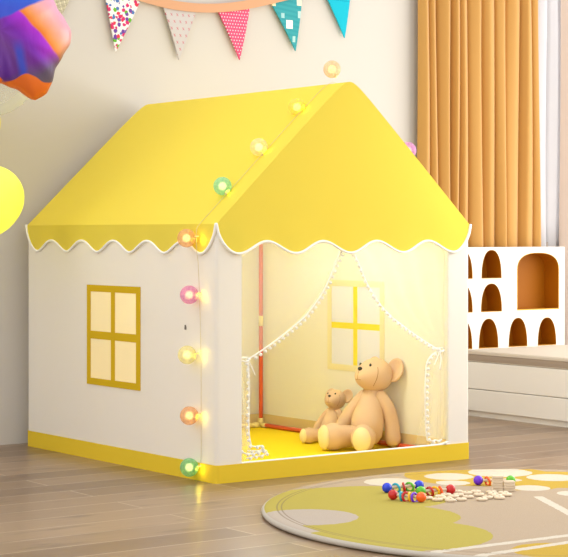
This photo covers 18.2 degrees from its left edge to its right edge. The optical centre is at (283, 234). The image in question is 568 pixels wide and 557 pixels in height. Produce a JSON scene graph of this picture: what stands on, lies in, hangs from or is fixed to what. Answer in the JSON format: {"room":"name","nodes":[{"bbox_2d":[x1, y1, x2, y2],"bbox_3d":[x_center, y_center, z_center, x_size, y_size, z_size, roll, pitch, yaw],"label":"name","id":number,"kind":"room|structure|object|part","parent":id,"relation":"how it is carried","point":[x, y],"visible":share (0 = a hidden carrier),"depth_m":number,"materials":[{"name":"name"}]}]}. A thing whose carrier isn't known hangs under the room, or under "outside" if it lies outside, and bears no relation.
{"room":"children's room","nodes":[
{"label":"children's room","id":0,"kind":"room"},
{"bbox_2d":[0,0,70,99],"bbox_3d":[-0.934,-0.079,5.728,0.522,1.612,0.126,0,0,-26],"label":"foil balloon","id":1,"kind":"object","parent":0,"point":[35,36],"visible":1,"depth_m":5.73,"materials":[{"name":"multicoloured plastic"}]},
{"bbox_2d":[0,166,23,233],"bbox_3d":[-0.968,-0.102,5.889,0.212,0.252,0.212,0,0,-36],"label":"balloon","id":2,"kind":"object","parent":1,"relation":"attached to","point":[11,189],"visible":1,"depth_m":5.83,"materials":[{"name":"yellow rubber"}]},
{"bbox_2d":[0,98,27,114],"bbox_3d":[-0.979,-0.539,5.968,0.288,0.286,0.288,0,0,8],"label":"balloon","id":3,"kind":"object","parent":1,"relation":"attached to","point":[27,98],"visible":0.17,"depth_m":5.97,"materials":[{"name":"white rubber"}]},
{"bbox_2d":[0,0,417,444],"bbox_3d":[-1.048,-0.500,6.364,6.250,2.500,0.120,0,0,-36],"label":"wall","id":4,"kind":"structure","parent":0,"point":[95,89],"depth_m":6.66,"materials":[{"name":"white paint"}]},
{"bbox_2d":[54,0,349,59],"bbox_3d":[-0.296,-0.944,6.819,2.211,0.564,0.012,0,0,-36],"label":"bunting","id":5,"kind":"object","parent":4,"relation":"attached to","point":[179,15],"visible":0.91,"depth_m":6.84,"materials":[{"name":"multicoloured fabric"}]},
{"bbox_2d":[417,0,540,246],"bbox_3d":[0.844,-0.415,7.615,0.694,2.270,0.081,0,0,-36],"label":"curtain","id":6,"kind":"object","parent":4,"relation":"hanging from","point":[478,119],"visible":0.56,"depth_m":7.62,"materials":[{"name":"brown fabric"}]},
{"bbox_2d":[538,0,560,246],"bbox_3d":[1.182,-0.500,7.889,0.149,2.100,0.034,0,0,-36],"label":"sheer curtain","id":7,"kind":"object","parent":4,"relation":"hanging from","point":[549,11],"visible":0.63,"depth_m":7.89,"materials":[{"name":"white fabric"}]},
{"bbox_2d":[559,0,567,344],"bbox_3d":[1.315,-0.415,7.934,0.204,2.270,0.059,0,0,-36],"label":"curtain","id":8,"kind":"object","parent":4,"relation":"hanging from","point":[563,195],"visible":0.59,"depth_m":7.88,"materials":[{"name":"beige fabric"}]},
{"bbox_2d":[0,415,567,556],"bbox_3d":[0.881,0.775,3.766,6.300,0.050,6.590,0,0,-36],"label":"floor","id":9,"kind":"structure","parent":0,"point":[53,504],"depth_m":4.96,"materials":[{"name":"brown wood"}]},
{"bbox_2d":[25,82,471,483],"bbox_3d":[-0.145,0.145,6.115,1.038,1.257,1.221,0,0,-36],"label":"tent","id":10,"kind":"object","parent":9,"relation":"on","point":[337,250],"visible":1,"depth_m":5.84,"materials":[{"name":"yellow fabric"}]},
{"bbox_3d":[-0.559,0.335,5.818,0.001,0.310,0.315,0,0,-36],"label":"pane","id":11,"kind":"part","parent":10,"relation":"part of","materials":[{"name":"beige fabric"}]},
{"bbox_3d":[-0.168,0.338,5.364,0.094,0.724,0.012,0,0,-36],"label":"post","id":12,"kind":"part","parent":10,"relation":"part of","materials":[{"name":"white fabric"}]},
{"bbox_3d":[0.028,0.344,5.524,0.404,0.684,0.031,0,0,-36],"label":"trim cord","id":13,"kind":"part","parent":10,"relation":"part of","materials":[{"name":"white fabric"}]},
{"bbox_2d":[183,65,411,470],"bbox_3d":[0.047,0.088,5.627,0.878,1.296,0.099,0,0,-32],"label":"string lights","id":14,"kind":"object","parent":10,"relation":"hanging from","point":[186,238],"visible":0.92,"depth_m":5.40,"materials":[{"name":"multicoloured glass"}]},
{"bbox_2d":[300,388,352,443],"bbox_3d":[0.155,0.652,6.354,0.157,0.187,0.175,0,0,24],"label":"teddy bear","id":15,"kind":"object","parent":10,"relation":"on","point":[335,400],"visible":0.73,"depth_m":6.36},
{"bbox_3d":[0.116,0.717,6.340,0.127,0.057,0.051,0,0,-28],"label":"leg","id":16,"kind":"part","parent":15,"relation":"part of","materials":[{"name":"beige fabric"}]},
{"bbox_3d":[0.135,0.685,6.404,0.080,0.119,0.034,0,0,19],"label":"arm","id":17,"kind":"part","parent":15,"relation":"part of","materials":[{"name":"beige fabric"}]},
{"bbox_3d":[0.211,0.684,6.361,0.062,0.119,0.035,0,0,44],"label":"arm","id":18,"kind":"part","parent":15,"relation":"part of","materials":[{"name":"beige fabric"}]},
{"bbox_3d":[0.260,0.333,6.421,0.006,0.307,0.304,0,0,-36],"label":"pane","id":19,"kind":"part","parent":10,"relation":"part of","materials":[{"name":"white"}]},
{"bbox_2d":[318,356,403,450],"bbox_3d":[0.260,0.590,6.174,0.243,0.312,0.302,0,0,38],"label":"teddy bear","id":20,"kind":"object","parent":10,"relation":"on","point":[360,425],"visible":0.99,"depth_m":6.17},
{"bbox_3d":[0.208,0.698,6.149,0.196,0.095,0.086,0,0,-35],"label":"leg","id":21,"kind":"part","parent":20,"relation":"part of","materials":[{"name":"beige fabric"}]},
{"bbox_3d":[0.234,0.644,6.236,0.133,0.199,0.056,0,0,13],"label":"arm","id":22,"kind":"part","parent":20,"relation":"part of","materials":[{"name":"beige fabric"}]},
{"bbox_3d":[0.273,0.698,6.105,0.086,0.095,0.186,0,0,5],"label":"leg","id":23,"kind":"part","parent":20,"relation":"part of","materials":[{"name":"beige fabric"}]},
{"bbox_3d":[0.364,0.643,6.189,0.090,0.198,0.056,0,0,-13],"label":"arm","id":24,"kind":"part","parent":20,"relation":"part of","materials":[{"name":"beige fabric"}]},
{"bbox_3d":[0.373,0.349,5.764,0.408,0.694,0.040,0,0,-36],"label":"trim cord","id":25,"kind":"part","parent":10,"relation":"part of","materials":[{"name":"white fabric"}]},
{"bbox_3d":[0.578,0.338,5.910,0.094,0.724,0.012,0,0,-36],"label":"post","id":26,"kind":"part","parent":10,"relation":"part of","materials":[{"name":"white fabric"}]},
{"bbox_2d":[261,469,567,556],"bbox_3d":[0.717,0.741,4.765,1.556,0.018,1.556,0,0,-36],"label":"rug","id":27,"kind":"object","parent":9,"relation":"on","point":[354,513],"visible":0.98,"depth_m":4.59,"materials":[{"name":"yellow carpet"}]},
{"bbox_2d":[382,480,423,492],"bbox_3d":[0.338,0.719,5.050,0.135,0.033,0.030,0,0,-28],"label":"beads","id":28,"kind":"object","parent":27,"relation":"on","point":[386,487],"visible":0.84,"depth_m":5.04,"materials":[{"name":"multicoloured plastic"}]},
{"bbox_2d":[388,489,425,501],"bbox_3d":[0.337,0.720,4.867,0.115,0.033,0.031,0,0,32],"label":"beads","id":29,"kind":"object","parent":27,"relation":"on","point":[393,494],"visible":1,"depth_m":4.86,"materials":[{"name":"multicoloured plastic"}]},
{"bbox_2d":[416,484,455,495],"bbox_3d":[0.424,0.720,4.974,0.122,0.033,0.031,0,0,-22],"label":"beads","id":30,"kind":"object","parent":27,"relation":"on","point":[450,488],"visible":0.84,"depth_m":4.97,"materials":[{"name":"multicoloured plastic"}]},
{"bbox_2d":[432,497,442,501],"bbox_3d":[0.420,0.727,4.871,0.031,0.008,0.031,0,0,-10],"label":"wooden disc","id":31,"kind":"object","parent":27,"relation":"on","point":[437,499],"visible":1,"depth_m":4.86,"materials":[{"name":"beige wood"}]},
{"bbox_2d":[445,498,455,501],"bbox_3d":[0.455,0.727,4.859,0.031,0.008,0.031,0,0,28],"label":"wooden disc","id":32,"kind":"object","parent":27,"relation":"on","point":[446,499],"visible":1,"depth_m":4.85,"materials":[{"name":"beige wood"}]},
{"bbox_2d":[448,494,458,497],"bbox_3d":[0.470,0.727,4.929,0.031,0.008,0.031,0,0,-43],"label":"wooden disc","id":33,"kind":"object","parent":27,"relation":"on","point":[450,495],"visible":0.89,"depth_m":4.92,"materials":[{"name":"beige wood"}]},
{"bbox_2d":[456,497,466,500],"bbox_3d":[0.486,0.727,4.876,0.031,0.008,0.031,0,0,36],"label":"wooden disc","id":34,"kind":"object","parent":27,"relation":"on","point":[457,498],"visible":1,"depth_m":4.87,"materials":[{"name":"beige wood"}]},
{"bbox_2d":[462,491,471,494],"bbox_3d":[0.514,0.727,4.994,0.031,0.008,0.031,0,0,-14],"label":"wooden disc","id":35,"kind":"object","parent":27,"relation":"on","point":[463,492],"visible":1,"depth_m":4.98,"materials":[{"name":"beige wood"}]},
{"bbox_2d":[463,495,473,498],"bbox_3d":[0.510,0.727,4.923,0.031,0.008,0.031,0,0,-19],"label":"wooden disc","id":36,"kind":"object","parent":27,"relation":"on","point":[465,496],"visible":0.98,"depth_m":4.91,"materials":[{"name":"beige wood"}]},
{"bbox_2d":[473,492,483,495],"bbox_3d":[0.545,0.727,4.965,0.031,0.008,0.031,0,0,29],"label":"wooden disc","id":37,"kind":"object","parent":27,"relation":"on","point":[477,493],"visible":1,"depth_m":4.96,"materials":[{"name":"beige wood"}]},
{"bbox_2d":[476,497,487,500],"bbox_3d":[0.543,0.727,4.876,0.031,0.008,0.031,0,0,32],"label":"wooden disc","id":38,"kind":"object","parent":27,"relation":"on","point":[478,498],"visible":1,"depth_m":4.87,"materials":[{"name":"beige wood"}]},
{"bbox_2d":[482,495,492,498],"bbox_3d":[0.563,0.727,4.912,0.031,0.008,0.031,0,0,-42],"label":"wooden disc","id":39,"kind":"object","parent":27,"relation":"on","point":[486,496],"visible":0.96,"depth_m":4.90,"materials":[{"name":"beige wood"}]},
{"bbox_2d":[473,475,515,485],"bbox_3d":[0.613,0.720,5.176,0.123,0.033,0.032,0,0,-1],"label":"beads","id":40,"kind":"object","parent":27,"relation":"on","point":[478,480],"visible":0.56,"depth_m":5.17,"materials":[{"name":"plastic"}]},
{"bbox_2d":[494,496,504,499],"bbox_3d":[0.595,0.727,4.907,0.031,0.008,0.031,0,0,14],"label":"wooden disc","id":41,"kind":"object","parent":27,"relation":"on","point":[495,497],"visible":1,"depth_m":4.90,"materials":[{"name":"beige wood"}]},
{"bbox_2d":[502,493,511,496],"bbox_3d":[0.622,0.727,4.962,0.031,0.008,0.031,0,0,-2],"label":"wooden disc","id":42,"kind":"object","parent":27,"relation":"on","point":[503,494],"visible":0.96,"depth_m":4.95,"materials":[{"name":"beige wood"}]},
{"bbox_2d":[503,489,514,491],"bbox_3d":[0.640,0.728,5.059,0.032,0.007,0.025,0,0,0],"label":"wooden block","id":43,"kind":"object","parent":27,"relation":"on","point":[508,490],"visible":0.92,"depth_m":5.05,"materials":[{"name":"beige wood"}]},
{"bbox_2d":[503,485,514,488],"bbox_3d":[0.641,0.720,5.058,0.032,0.007,0.025,0,0,-3],"label":"wooden block","id":44,"kind":"object","parent":43,"relation":"on","point":[505,487],"visible":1,"depth_m":5.05,"materials":[{"name":"beige wood"}]},
{"label":"wooden block","id":45,"kind":"object","parent":44,"relation":"on","visible":0},
{"bbox_2d":[503,480,514,483],"bbox_3d":[0.641,0.706,5.059,0.032,0.007,0.025,0,0,-2],"label":"wooden block","id":46,"kind":"object","parent":45,"relation":"on","point":[504,481],"visible":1,"depth_m":5.05,"materials":[{"name":"beige wood"}]},
{"label":"wooden block","id":47,"kind":"object","parent":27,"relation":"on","visible":0},
{"bbox_2d":[492,486,503,488],"bbox_3d":[0.610,0.720,5.063,0.032,0.007,0.025,0,0,-1],"label":"wooden block","id":48,"kind":"object","parent":47,"relation":"on","point":[493,487],"visible":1,"depth_m":5.05,"materials":[{"name":"beige wood"}]},
{"label":"wooden block","id":49,"kind":"object","parent":48,"relation":"on","visible":0},
{"bbox_2d":[492,481,502,483],"bbox_3d":[0.609,0.706,5.063,0.032,0.007,0.025,0,0,5],"label":"wooden block","id":50,"kind":"object","parent":49,"relation":"on","point":[493,482],"visible":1,"depth_m":5.05,"materials":[{"name":"beige wood"}]},
{"bbox_2d":[492,478,503,480],"bbox_3d":[0.609,0.699,5.064,0.032,0.007,0.025,0,0,0],"label":"wooden block","id":51,"kind":"object","parent":50,"relation":"on","point":[493,479],"visible":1,"depth_m":5.05,"materials":[{"name":"beige wood"}]},
{"bbox_2d":[492,475,503,477],"bbox_3d":[0.609,0.691,5.062,0.032,0.007,0.025,0,0,-1],"label":"wooden block","id":52,"kind":"object","parent":51,"relation":"on","point":[493,476],"visible":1,"depth_m":5.05,"materials":[{"name":"beige wood"}]},
{"bbox_2d":[468,247,567,426],"bbox_3d":[1.442,0.403,6.800,0.725,0.695,1.928,0,0,-36],"label":"storage cabinet","id":53,"kind":"object","parent":9,"relation":"on","point":[516,295],"visible":0.74,"depth_m":7.49,"materials":[{"name":"white paint"}]},
{"bbox_3d":[0.922,0.393,7.505,0.718,0.675,0.018,0,0,-36],"label":"headboard","id":54,"kind":"part","parent":53,"relation":"part of","materials":[{"name":"white paint"}]},
{"bbox_2d":[468,345,567,369],"bbox_3d":[1.520,0.502,6.800,0.595,0.046,1.819,0,0,-36],"label":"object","id":55,"kind":"object","parent":53,"relation":"on","point":[553,356],"visible":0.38,"depth_m":7.17,"materials":[{"name":"beige wood"}]},
{"bbox_3d":[1.522,0.581,6.799,0.597,0.110,1.830,0,0,-36],"label":"panel","id":56,"kind":"part","parent":53,"relation":"part of","materials":[{"name":"white paint"}]},
{"bbox_3d":[1.522,0.682,6.799,0.597,0.088,1.830,0,0,-36],"label":"panel","id":57,"kind":"part","parent":53,"relation":"part of","materials":[{"name":"white paint"}]}
]}

